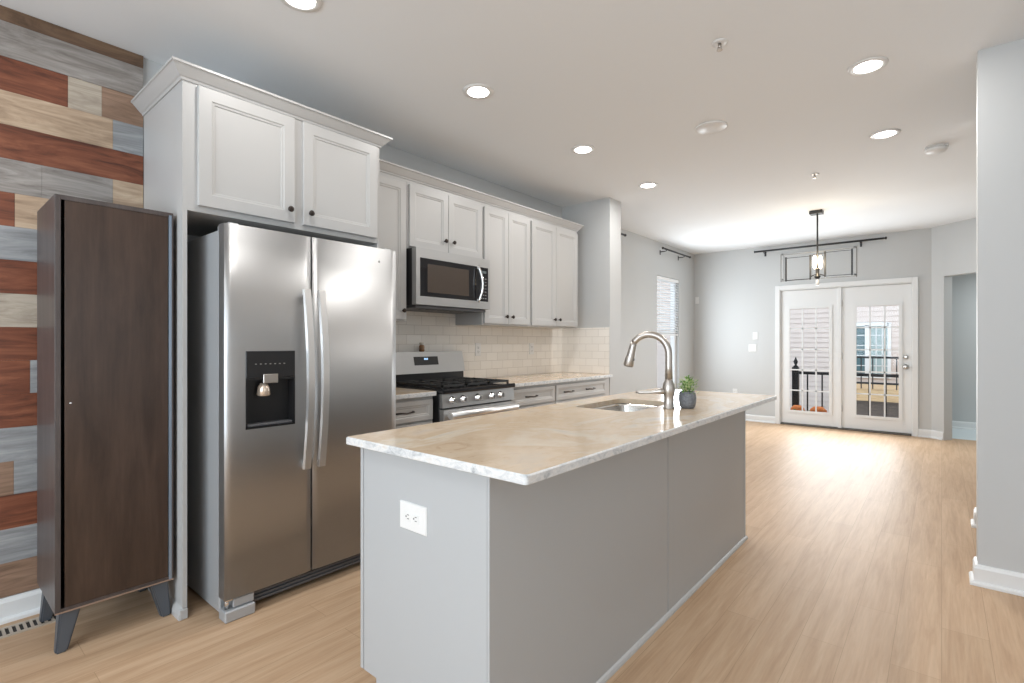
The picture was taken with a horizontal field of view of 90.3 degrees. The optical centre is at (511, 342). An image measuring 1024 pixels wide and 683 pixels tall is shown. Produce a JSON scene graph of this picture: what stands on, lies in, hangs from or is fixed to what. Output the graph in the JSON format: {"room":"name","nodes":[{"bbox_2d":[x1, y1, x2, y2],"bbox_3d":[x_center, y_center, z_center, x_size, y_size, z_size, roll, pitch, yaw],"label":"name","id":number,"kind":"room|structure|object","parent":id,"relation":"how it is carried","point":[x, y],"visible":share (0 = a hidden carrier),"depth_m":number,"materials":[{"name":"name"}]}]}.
{"room":"kitchen","nodes":[
{"label":"kitchen","id":0,"kind":"room"},
{"bbox_2d":[0,58,693,598],"bbox_3d":[-0.566,-0.129,4.401,0.140,2.730,11.400,0,0,40],"label":"wall","id":1,"kind":"structure","parent":0,"point":[642,261],"depth_m":7.04,"materials":[{"name":"grey paint"}]},
{"bbox_2d":[0,588,41,624],"bbox_3d":[-3.003,1.184,1.348,0.030,0.104,3.390,0,0,40],"label":"baseboard","id":2,"kind":"structure","parent":1,"relation":"attached to","point":[26,604],"depth_m":2.29,"materials":[{"name":"white paint"}]},
{"bbox_2d":[0,5,142,597],"bbox_3d":[-3.050,-0.182,1.330,0.022,2.622,3.481,0,0,40],"label":"planks","id":3,"kind":"object","parent":1,"relation":"attached to","point":[70,125],"visible":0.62,"depth_m":2.33,"materials":[{"name":"multicoloured wood"}]},
{"bbox_2d":[379,171,406,321],"bbox_3d":[-0.982,-0.649,3.511,0.370,1.000,0.421,0,0,40],"label":"upper cabinet","id":4,"kind":"object","parent":1,"relation":"attached to","point":[392,189],"visible":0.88,"depth_m":3.51,"materials":[{"name":"grey wood"}]},
{"bbox_2d":[406,180,481,258],"bbox_3d":[-0.598,-0.909,3.967,0.370,0.480,0.769,0,0,40],"label":"upper cabinet","id":5,"kind":"object","parent":1,"relation":"attached to","point":[436,219],"visible":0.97,"depth_m":3.82,"materials":[{"name":"grey wood"}]},
{"bbox_2d":[406,247,489,313],"bbox_3d":[-0.555,-0.454,3.933,0.462,0.424,0.754,0,0,40],"label":"microwave","id":6,"kind":"object","parent":5,"relation":"attached to","point":[436,281],"visible":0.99,"depth_m":3.75,"materials":[{"name":"silver metal"}]},
{"bbox_2d":[396,311,561,377],"bbox_3d":[-0.351,0.026,4.542,0.008,0.620,2.808,0,0,40],"label":"wall tile","id":7,"kind":"structure","parent":1,"relation":"attached to","point":[504,350],"depth_m":4.67,"materials":[{"name":"beige tile"}]},
{"bbox_2d":[475,343,480,355],"bbox_3d":[-0.304,0.060,4.585,0.009,0.115,0.072,0,0,40],"label":"electrical outlet","id":8,"kind":"object","parent":7,"relation":"attached to","point":[477,345],"visible":1,"depth_m":4.58,"materials":[{"name":"white plastic"}]},
{"bbox_2d":[529,343,533,353],"bbox_3d":[0.200,0.060,5.182,0.009,0.115,0.072,0,0,40],"label":"electrical outlet","id":9,"kind":"object","parent":7,"relation":"attached to","point":[531,345],"visible":1,"depth_m":5.17,"materials":[{"name":"white plastic"}]},
{"bbox_2d":[456,203,529,326],"bbox_3d":[-0.146,-0.649,4.502,0.370,1.000,0.630,0,0,40],"label":"upper cabinet","id":10,"kind":"object","parent":1,"relation":"attached to","point":[505,233],"visible":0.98,"depth_m":4.38,"materials":[{"name":"grey wood"}]},
{"bbox_2d":[513,217,577,328],"bbox_3d":[0.312,-0.649,5.046,0.370,1.000,0.791,0,0,40],"label":"upper cabinet","id":11,"kind":"object","parent":1,"relation":"attached to","point":[553,248],"visible":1,"depth_m":4.91,"materials":[{"name":"grey wood"}]},
{"bbox_2d":[379,159,583,231],"bbox_3d":[-0.237,-1.181,4.394,0.371,0.062,2.602,0,0,40],"label":"crown molding","id":12,"kind":"structure","parent":11,"relation":"attached to","point":[387,167],"depth_m":4.02,"materials":[{"name":"grey wood"}]},
{"bbox_2d":[657,279,675,388],"bbox_3d":[2.355,-0.076,7.841,0.132,1.845,0.865,0,0,40],"label":"window","id":13,"kind":"structure","parent":1,"relation":"in","point":[673,338],"depth_m":8.13,"materials":[{"name":"white paint"}]},
{"bbox_2d":[657,275,678,335],"bbox_3d":[2.379,-0.554,7.821,0.045,0.880,0.805,0,0,40],"label":"window blind","id":14,"kind":"object","parent":13,"relation":"attached to","point":[658,277],"visible":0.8,"depth_m":7.81,"materials":[{"name":"white plastic"}]},
{"bbox_2d":[660,247,690,259],"bbox_3d":[2.497,-1.352,7.835,0.117,0.087,1.060,0,0,40],"label":"curtain rod","id":15,"kind":"object","parent":1,"relation":"attached to","point":[666,249],"visible":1,"depth_m":7.75,"materials":[{"name":"black metal"}]},
{"bbox_2d":[0,0,1023,253],"bbox_3d":[1.919,-1.554,3.091,5.650,0.120,12.600,0,0,40],"label":"ceiling","id":16,"kind":"structure","parent":0,"point":[633,81],"depth_m":2.95,"materials":[{"name":"white paint"}]},
{"bbox_2d":[280,0,321,11],"bbox_3d":[-0.919,-1.490,2.207,0.184,0.008,0.184,0,0,40],"label":"recessed light","id":17,"kind":"object","parent":16,"relation":"in","point":[298,5],"visible":1,"depth_m":2.24,"materials":[{"name":"white plastic"}]},
{"bbox_2d":[286,0,314,8],"bbox_3d":[-0.919,-1.488,2.207,0.123,0.005,0.123,0,0,12],"label":"diffuser","id":18,"kind":"object","parent":17,"relation":"attached to","point":[295,4],"depth_m":2.24,"materials":[{"name":"white plastic"}]},
{"bbox_2d":[463,84,493,98],"bbox_3d":[-0.201,-1.490,3.027,0.184,0.008,0.184,0,0,40],"label":"recessed light","id":19,"kind":"object","parent":16,"relation":"in","point":[474,91],"visible":1,"depth_m":3.01,"materials":[{"name":"white plastic"}]},
{"bbox_2d":[468,87,488,97],"bbox_3d":[-0.201,-1.488,3.027,0.123,0.005,0.123,0,0,-22],"label":"diffuser","id":20,"kind":"object","parent":19,"relation":"attached to","point":[473,92],"depth_m":3.02,"materials":[{"name":"white plastic"}]},
{"bbox_2d":[571,145,594,153],"bbox_3d":[0.549,-1.490,3.932,0.184,0.008,0.184,0,0,40],"label":"recessed light","id":21,"kind":"object","parent":16,"relation":"in","point":[579,149],"visible":1,"depth_m":3.92,"materials":[{"name":"white plastic"}]},
{"bbox_2d":[575,147,590,152],"bbox_3d":[0.549,-1.488,3.932,0.123,0.005,0.123,0,0,-22],"label":"diffuser","id":22,"kind":"object","parent":21,"relation":"attached to","point":[577,149],"depth_m":3.93,"materials":[{"name":"white plastic"}]},
{"bbox_2d":[638,182,657,187],"bbox_3d":[1.289,-1.490,4.825,0.184,0.008,0.184,0,0,40],"label":"recessed light","id":23,"kind":"object","parent":16,"relation":"in","point":[646,184],"visible":1,"depth_m":4.81,"materials":[{"name":"white plastic"}]},
{"bbox_2d":[641,184,654,187],"bbox_3d":[1.289,-1.488,4.825,0.123,0.005,0.123,0,0,-10],"label":"diffuser","id":24,"kind":"object","parent":23,"relation":"attached to","point":[642,185],"depth_m":4.82,"materials":[{"name":"white plastic"}]},
{"bbox_2d":[695,120,727,133],"bbox_3d":[1.378,-1.488,3.527,0.210,0.013,0.210,0,0,40],"label":"ceiling speaker","id":25,"kind":"object","parent":16,"relation":"attached to","point":[710,127],"visible":1,"depth_m":3.51,"materials":[{"name":"white plastic"}]},
{"bbox_2d":[711,38,727,51],"bbox_3d":[1.034,-1.475,2.537,0.076,0.038,0.076,0,0,40],"label":"sprinkler","id":26,"kind":"object","parent":16,"relation":"attached to","point":[719,43],"visible":1,"depth_m":2.53,"materials":[{"name":"white metal"}]},
{"bbox_2d":[810,173,819,178],"bbox_3d":[2.682,-1.475,4.515,0.076,0.038,0.076,0,0,40],"label":"sprinkler","id":27,"kind":"object","parent":16,"relation":"attached to","point":[812,174],"visible":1,"depth_m":4.51,"materials":[{"name":"white metal"}]},
{"bbox_2d":[781,209,856,285],"bbox_3d":[3.457,-1.071,5.770,0.750,0.845,0.110,0,0,40],"label":"chandelier","id":28,"kind":"object","parent":16,"relation":"hanging from","point":[816,261],"visible":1,"depth_m":5.76,"materials":[{"name":"black metal"}]},
{"bbox_2d":[814,268,820,278],"bbox_3d":[3.458,-0.786,5.769,0.066,0.125,0.066,0,0,40],"label":"socket","id":29,"kind":"object","parent":28,"relation":"attached to","point":[817,275],"depth_m":5.75,"materials":[{"name":"black metal"}]},
{"bbox_2d":[782,246,855,279],"bbox_3d":[4.467,-1.154,7.450,0.945,0.400,0.010,0,0,40],"label":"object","id":30,"kind":"structure","parent":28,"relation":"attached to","point":[854,247],"depth_m":7.43,"materials":[{"name":"black metal"}]},
{"bbox_2d":[847,56,888,75],"bbox_3d":[1.920,-1.490,2.750,0.184,0.008,0.184,0,0,40],"label":"recessed light","id":31,"kind":"object","parent":16,"relation":"in","point":[873,64],"visible":1,"depth_m":2.74,"materials":[{"name":"white plastic"}]},
{"bbox_2d":[854,61,881,72],"bbox_3d":[1.920,-1.488,2.750,0.123,0.005,0.123,0,0,12],"label":"diffuser","id":32,"kind":"object","parent":31,"relation":"attached to","point":[865,66],"depth_m":2.74,"materials":[{"name":"white plastic"}]},
{"bbox_2d":[869,128,900,138],"bbox_3d":[2.664,-1.490,3.640,0.184,0.008,0.184,0,0,40],"label":"recessed light","id":33,"kind":"object","parent":16,"relation":"in","point":[886,133],"visible":1,"depth_m":3.62,"materials":[{"name":"white plastic"}]},
{"bbox_2d":[874,131,895,137],"bbox_3d":[2.664,-1.488,3.640,0.123,0.005,0.123,0,0,1],"label":"diffuser","id":34,"kind":"object","parent":33,"relation":"attached to","point":[879,134],"depth_m":3.63,"materials":[{"name":"white plastic"}]},
{"bbox_2d":[923,143,948,154],"bbox_3d":[3.235,-1.473,3.888,0.150,0.042,0.150,0,0,40],"label":"smoke detector","id":35,"kind":"object","parent":16,"relation":"attached to","point":[934,149],"visible":1,"depth_m":3.85,"materials":[{"name":"white plastic"}]},
{"bbox_2d":[0,421,1023,682],"bbox_3d":[1.919,1.296,3.091,5.650,0.120,12.600,0,0,40],"label":"floor","id":36,"kind":"structure","parent":0,"point":[854,564],"depth_m":2.33,"materials":[{"name":"brown wood"}]},
{"bbox_2d":[0,614,55,638],"bbox_3d":[-2.164,1.233,2.165,0.100,0.006,0.400,0,0,40],"label":"floor vent","id":37,"kind":"object","parent":36,"relation":"in","point":[17,628],"visible":0.69,"depth_m":2.21,"materials":[{"name":"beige metal"}]},
{"bbox_2d":[37,194,173,653],"bbox_3d":[-1.826,0.325,2.290,0.426,1.822,0.404,0,0,40],"label":"storage cabinet","id":38,"kind":"object","parent":36,"relation":"on","point":[105,269],"visible":1,"depth_m":2.14,"materials":[{"name":"brown wood"}]},
{"bbox_2d":[131,56,392,620],"bbox_3d":[-1.347,-0.003,2.857,0.655,2.477,1.159,0,0,40],"label":"tall cabinet","id":39,"kind":"object","parent":36,"relation":"on","point":[219,148],"visible":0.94,"depth_m":2.49,"materials":[{"name":"grey wood"}]},
{"bbox_2d":[187,222,395,623],"bbox_3d":[-1.212,0.348,2.798,0.779,1.775,0.922,0,0,40],"label":"refrigerator","id":40,"kind":"object","parent":36,"relation":"on","point":[291,338],"visible":1,"depth_m":2.46,"materials":[{"name":"grey metal"}]},
{"bbox_2d":[396,396,432,428],"bbox_3d":[-0.871,0.794,3.422,0.637,0.883,0.426,0,0,40],"label":"base cabinet","id":41,"kind":"object","parent":36,"relation":"on","point":[410,412],"visible":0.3,"depth_m":3.28,"materials":[{"name":"grey wood"}]},
{"bbox_2d":[396,388,435,399],"bbox_3d":[-0.877,0.337,3.430,0.618,0.030,0.430,0,0,40],"label":"countertop","id":42,"kind":"structure","parent":41,"relation":"on","point":[401,393],"depth_m":3.30,"materials":[{"name":"beige stone"}]},
{"bbox_2d":[396,351,518,422],"bbox_3d":[-0.443,0.653,3.845,0.723,1.166,0.756,0,0,40],"label":"gas range","id":43,"kind":"object","parent":36,"relation":"on","point":[458,396],"visible":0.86,"depth_m":3.78,"materials":[{"name":"silver metal"}]},
{"bbox_2d":[419,342,424,351],"bbox_3d":[-0.713,0.034,4.028,0.044,0.072,0.044,0,0,40],"label":"spice jar","id":44,"kind":"object","parent":43,"relation":"on","point":[421,344],"visible":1,"depth_m":4.01,"materials":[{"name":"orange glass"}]},
{"bbox_2d":[396,382,514,394],"bbox_3d":[-0.462,0.327,3.861,0.655,0.032,0.748,0,0,40],"label":"cooktop","id":45,"kind":"object","parent":43,"relation":"in","point":[470,388],"depth_m":3.63,"materials":[{"name":"black metal"}]},
{"bbox_2d":[512,383,554,409],"bbox_3d":[-0.033,0.794,4.415,0.637,0.883,0.628,0,0,40],"label":"base cabinet","id":46,"kind":"object","parent":36,"relation":"on","point":[544,394],"visible":0.17,"depth_m":4.25,"materials":[{"name":"grey wood"}]},
{"bbox_2d":[361,410,747,682],"bbox_3d":[0.466,0.792,2.516,0.663,0.887,2.395,0,0,40],"label":"kitchen island","id":47,"kind":"object","parent":36,"relation":"on","point":[564,577],"visible":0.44,"depth_m":1.71,"materials":[{"name":"grey wood"}]},
{"bbox_2d":[400,499,426,536],"bbox_3d":[-0.312,0.550,1.602,0.130,0.088,0.009,0,0,40],"label":"electrical outlet","id":48,"kind":"object","parent":47,"relation":"attached to","point":[413,517],"visible":1,"depth_m":1.60,"materials":[{"name":"white plastic"}]},
{"bbox_2d":[405,511,411,521],"bbox_3d":[-0.328,0.550,1.612,0.030,0.030,0.003,0,0,40],"label":"receptacle","id":49,"kind":"object","parent":48,"relation":"attached to","point":[408,514],"depth_m":1.61,"materials":[{"name":"white plastic"}]},
{"bbox_2d":[413,513,418,524],"bbox_3d":[-0.299,0.550,1.587,0.030,0.030,0.003,0,0,40],"label":"receptacle","id":50,"kind":"object","parent":48,"relation":"attached to","point":[415,515],"depth_m":1.59,"materials":[{"name":"white plastic"}]},
{"bbox_2d":[346,388,776,484],"bbox_3d":[0.524,0.335,2.434,0.796,0.026,2.462,0,0,40],"label":"island countertop","id":51,"kind":"structure","parent":47,"relation":"on","point":[527,446],"depth_m":1.81,"materials":[{"name":"beige stone"}]},
{"bbox_2d":[591,403,656,411],"bbox_3d":[0.592,0.445,2.660,0.349,0.194,0.534,0,0,40],"label":"sink","id":52,"kind":"object","parent":51,"relation":"in","point":[625,407],"visible":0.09,"depth_m":2.90,"materials":[{"name":"silver metal"}]},
{"bbox_2d":[624,331,674,408],"bbox_3d":[0.679,0.132,2.545,0.264,0.381,0.082,0,0,34],"label":"faucet","id":53,"kind":"object","parent":51,"relation":"on","point":[668,389],"visible":1,"depth_m":2.49,"materials":[{"name":"silver metal"}]},
{"bbox_2d":[676,375,698,408],"bbox_3d":[0.868,0.239,2.519,0.113,0.166,0.119,0,0,40],"label":"potted plant","id":54,"kind":"object","parent":51,"relation":"on","point":[687,399],"visible":1,"depth_m":2.49,"materials":[{"name":"green plant"}]},
{"bbox_2d":[554,378,605,403],"bbox_3d":[0.457,0.794,4.997,0.637,0.883,0.891,0,0,40],"label":"base cabinet","id":55,"kind":"object","parent":36,"relation":"on","point":[592,388],"visible":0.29,"depth_m":4.78,"materials":[{"name":"grey wood"}]},
{"bbox_2d":[488,372,612,387],"bbox_3d":[0.274,0.337,4.794,0.618,0.030,1.612,0,0,40],"label":"countertop","id":56,"kind":"structure","parent":55,"relation":"on","point":[559,377],"depth_m":4.73,"materials":[{"name":"beige stone"}]},
{"bbox_2d":[605,378,608,395],"bbox_3d":[0.751,0.794,5.390,0.580,0.883,0.088,0,0,40],"label":"trim","id":57,"kind":"structure","parent":55,"relation":"attached to","point":[606,379],"depth_m":5.21,"materials":[{"name":"grey wood"}]},
{"bbox_2d":[562,197,620,394],"bbox_3d":[0.854,-0.129,5.516,0.595,2.730,0.235,0,0,40],"label":"wall","id":58,"kind":"structure","parent":0,"point":[599,240],"depth_m":5.34,"materials":[{"name":"grey paint"}]},
{"bbox_2d":[562,327,608,373],"bbox_3d":[0.777,0.081,5.422,0.582,0.480,0.008,0,0,40],"label":"tile","id":59,"kind":"structure","parent":58,"relation":"attached to","point":[584,350],"depth_m":5.41,"materials":[{"name":"beige tile"}]},
{"bbox_2d":[694,228,931,429],"bbox_3d":[4.261,-0.129,7.722,3.240,2.730,0.140,0,0,40],"label":"wall","id":60,"kind":"structure","parent":0,"point":[735,289],"depth_m":7.92,"materials":[{"name":"grey paint"}]},
{"bbox_2d":[749,344,756,351],"bbox_3d":[3.788,0.081,8.023,0.117,0.117,0.009,0,0,40],"label":"light switch","id":61,"kind":"object","parent":60,"relation":"attached to","point":[752,347],"visible":1,"depth_m":8.02,"materials":[{"name":"white plastic"}]},
{"bbox_2d":[753,332,757,339],"bbox_3d":[3.820,-0.109,7.998,0.075,0.115,0.006,0,0,40],"label":"thermostat","id":62,"kind":"object","parent":60,"relation":"attached to","point":[755,334],"visible":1,"depth_m":7.99,"materials":[{"name":"white plastic"}]},
{"bbox_2d":[746,414,774,423],"bbox_3d":[3.564,1.184,8.198,1.220,0.104,0.030,0,0,40],"label":"baseboard","id":63,"kind":"structure","parent":60,"relation":"attached to","point":[754,418],"depth_m":7.94,"materials":[{"name":"white paint"}]},
{"bbox_2d":[781,288,837,426],"bbox_3d":[4.404,0.211,7.557,0.735,1.994,0.057,0,0,40],"label":"door","id":64,"kind":"structure","parent":60,"relation":"in","point":[814,298],"depth_m":7.50,"materials":[{"name":"white paint"}]},
{"bbox_2d":[754,236,886,255],"bbox_3d":[4.426,-1.384,7.413,1.670,0.089,0.119,0,0,40],"label":"curtain rod","id":65,"kind":"object","parent":60,"relation":"attached to","point":[880,238],"visible":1,"depth_m":7.30,"materials":[{"name":"black metal"}]},
{"bbox_2d":[780,422,910,435],"bbox_3d":[4.736,1.225,7.308,1.570,0.022,0.160,0,0,40],"label":"trim","id":66,"kind":"structure","parent":60,"relation":"attached to","point":[786,423],"depth_m":7.22,"materials":[{"name":"brown metal"}]},
{"bbox_2d":[775,277,917,436],"bbox_3d":[4.735,0.183,7.310,1.715,2.105,0.158,0,0,40],"label":"trim","id":67,"kind":"structure","parent":60,"relation":"attached to","point":[913,281],"depth_m":7.26,"materials":[{"name":"white paint"}]},
{"bbox_2d":[842,284,910,433],"bbox_3d":[4.996,0.211,7.018,0.795,1.994,0.118,0,0,40],"label":"door","id":68,"kind":"structure","parent":60,"relation":"in","point":[899,294],"depth_m":7.02,"materials":[{"name":"white paint"}]},
{"bbox_2d":[918,429,930,437],"bbox_3d":[5.393,1.184,6.656,0.135,0.104,0.030,0,0,40],"label":"baseboard","id":69,"kind":"structure","parent":60,"relation":"attached to","point":[925,433],"depth_m":6.66,"materials":[{"name":"white paint"}]},
{"bbox_2d":[932,218,975,439],"bbox_3d":[5.719,-0.129,5.147,0.120,2.730,2.999,0,0,-8],"label":"wall","id":70,"kind":"structure","parent":0,"point":[953,244],"depth_m":6.47,"materials":[{"name":"grey paint"}]},
{"bbox_2d":[930,430,943,439],"bbox_3d":[5.451,1.184,6.540,0.030,0.104,0.165,0,0,-8],"label":"baseboard","id":71,"kind":"structure","parent":70,"relation":"attached to","point":[939,435],"depth_m":6.53,"materials":[{"name":"white paint"}]},
{"bbox_2d":[952,273,975,421],"bbox_3d":[7.165,-0.129,6.830,2.450,2.730,0.120,0,0,40],"label":"wall","id":72,"kind":"structure","parent":0,"point":[963,286],"depth_m":7.32,"materials":[{"name":"grey paint"}]},
{"bbox_2d":[952,421,975,429],"bbox_3d":[7.124,1.184,6.766,2.230,0.104,0.030,0,0,40],"label":"baseboard","id":73,"kind":"structure","parent":72,"relation":"attached to","point":[955,424],"depth_m":7.30,"materials":[{"name":"white paint"}]},
{"bbox_2d":[976,38,1023,572],"bbox_3d":[3.209,-0.129,1.990,2.059,2.730,0.120,0,0,40],"label":"wall","id":74,"kind":"structure","parent":0,"point":[999,68],"depth_m":2.55,"materials":[{"name":"grey paint"}]},
{"bbox_2d":[969,557,1023,596],"bbox_3d":[3.180,1.184,1.995,2.069,0.104,0.150,0,0,40],"label":"baseboard","id":75,"kind":"structure","parent":74,"relation":"attached to","point":[1011,582],"depth_m":2.55,"materials":[{"name":"white paint"}]},
{"bbox_3d":[3.928,-0.129,2.810,2.017,2.730,0.120,0,0,40],"label":"wall","id":76,"kind":"structure","parent":0,"visible":0},
{"bbox_2d":[971,507,975,527],"bbox_3d":[3.899,1.184,2.815,2.027,0.104,0.150,0,0,40],"label":"baseboard","id":77,"kind":"structure","parent":76,"relation":"attached to","point":[973,521],"depth_m":3.41,"materials":[{"name":"white paint"}]},
{"label":"outside","id":78,"kind":"structure","parent":0,"visible":0},
{"bbox_3d":[22.206,4.436,26.338,80.000,0.200,51.100,0,0,40],"label":"ground","id":79,"kind":"structure","parent":78,"visible":0},
{"bbox_2d":[657,281,898,412],"bbox_3d":[8.950,-0.264,12.166,14.000,9.000,0.260,0,0,40],"label":"neighbouring house","id":80,"kind":"structure","parent":79,"relation":"on","point":[892,311],"depth_m":12.96,"materials":[{"name":"beige"}]},
{"bbox_2d":[856,356,898,417],"bbox_3d":[9.645,2.261,10.082,5.250,3.950,1.950,0,0,40],"label":"deck","id":81,"kind":"object","parent":79,"relation":"on","point":[877,401],"visible":0.1,"depth_m":10.61,"materials":[{"name":"beige wood"}]},
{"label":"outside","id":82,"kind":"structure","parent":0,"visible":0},
{"bbox_3d":[5.398,1.421,8.032,5.100,0.070,1.760,0,0,40],"label":"balcony","id":83,"kind":"object","parent":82,"visible":0},
{"bbox_2d":[790,405,804,410],"bbox_3d":[4.955,1.232,8.837,0.279,0.308,0.276,0,0,40],"label":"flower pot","id":84,"kind":"object","parent":83,"relation":"on","point":[794,407],"visible":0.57,"depth_m":8.77,"materials":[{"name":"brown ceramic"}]},
{"bbox_2d":[809,406,826,411],"bbox_3d":[5.192,1.236,8.639,0.313,0.300,0.306,0,0,40],"label":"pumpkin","id":85,"kind":"object","parent":83,"relation":"on","point":[819,409],"visible":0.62,"depth_m":8.56,"materials":[{"name":"orange"}]},
{"bbox_2d":[792,357,898,416],"bbox_3d":[6.387,0.821,8.087,3.460,1.130,0.100,0,0,40],"label":"balcony railing","id":86,"kind":"object","parent":83,"relation":"on","point":[795,373],"visible":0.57,"depth_m":9.04,"materials":[{"name":"black metal"}]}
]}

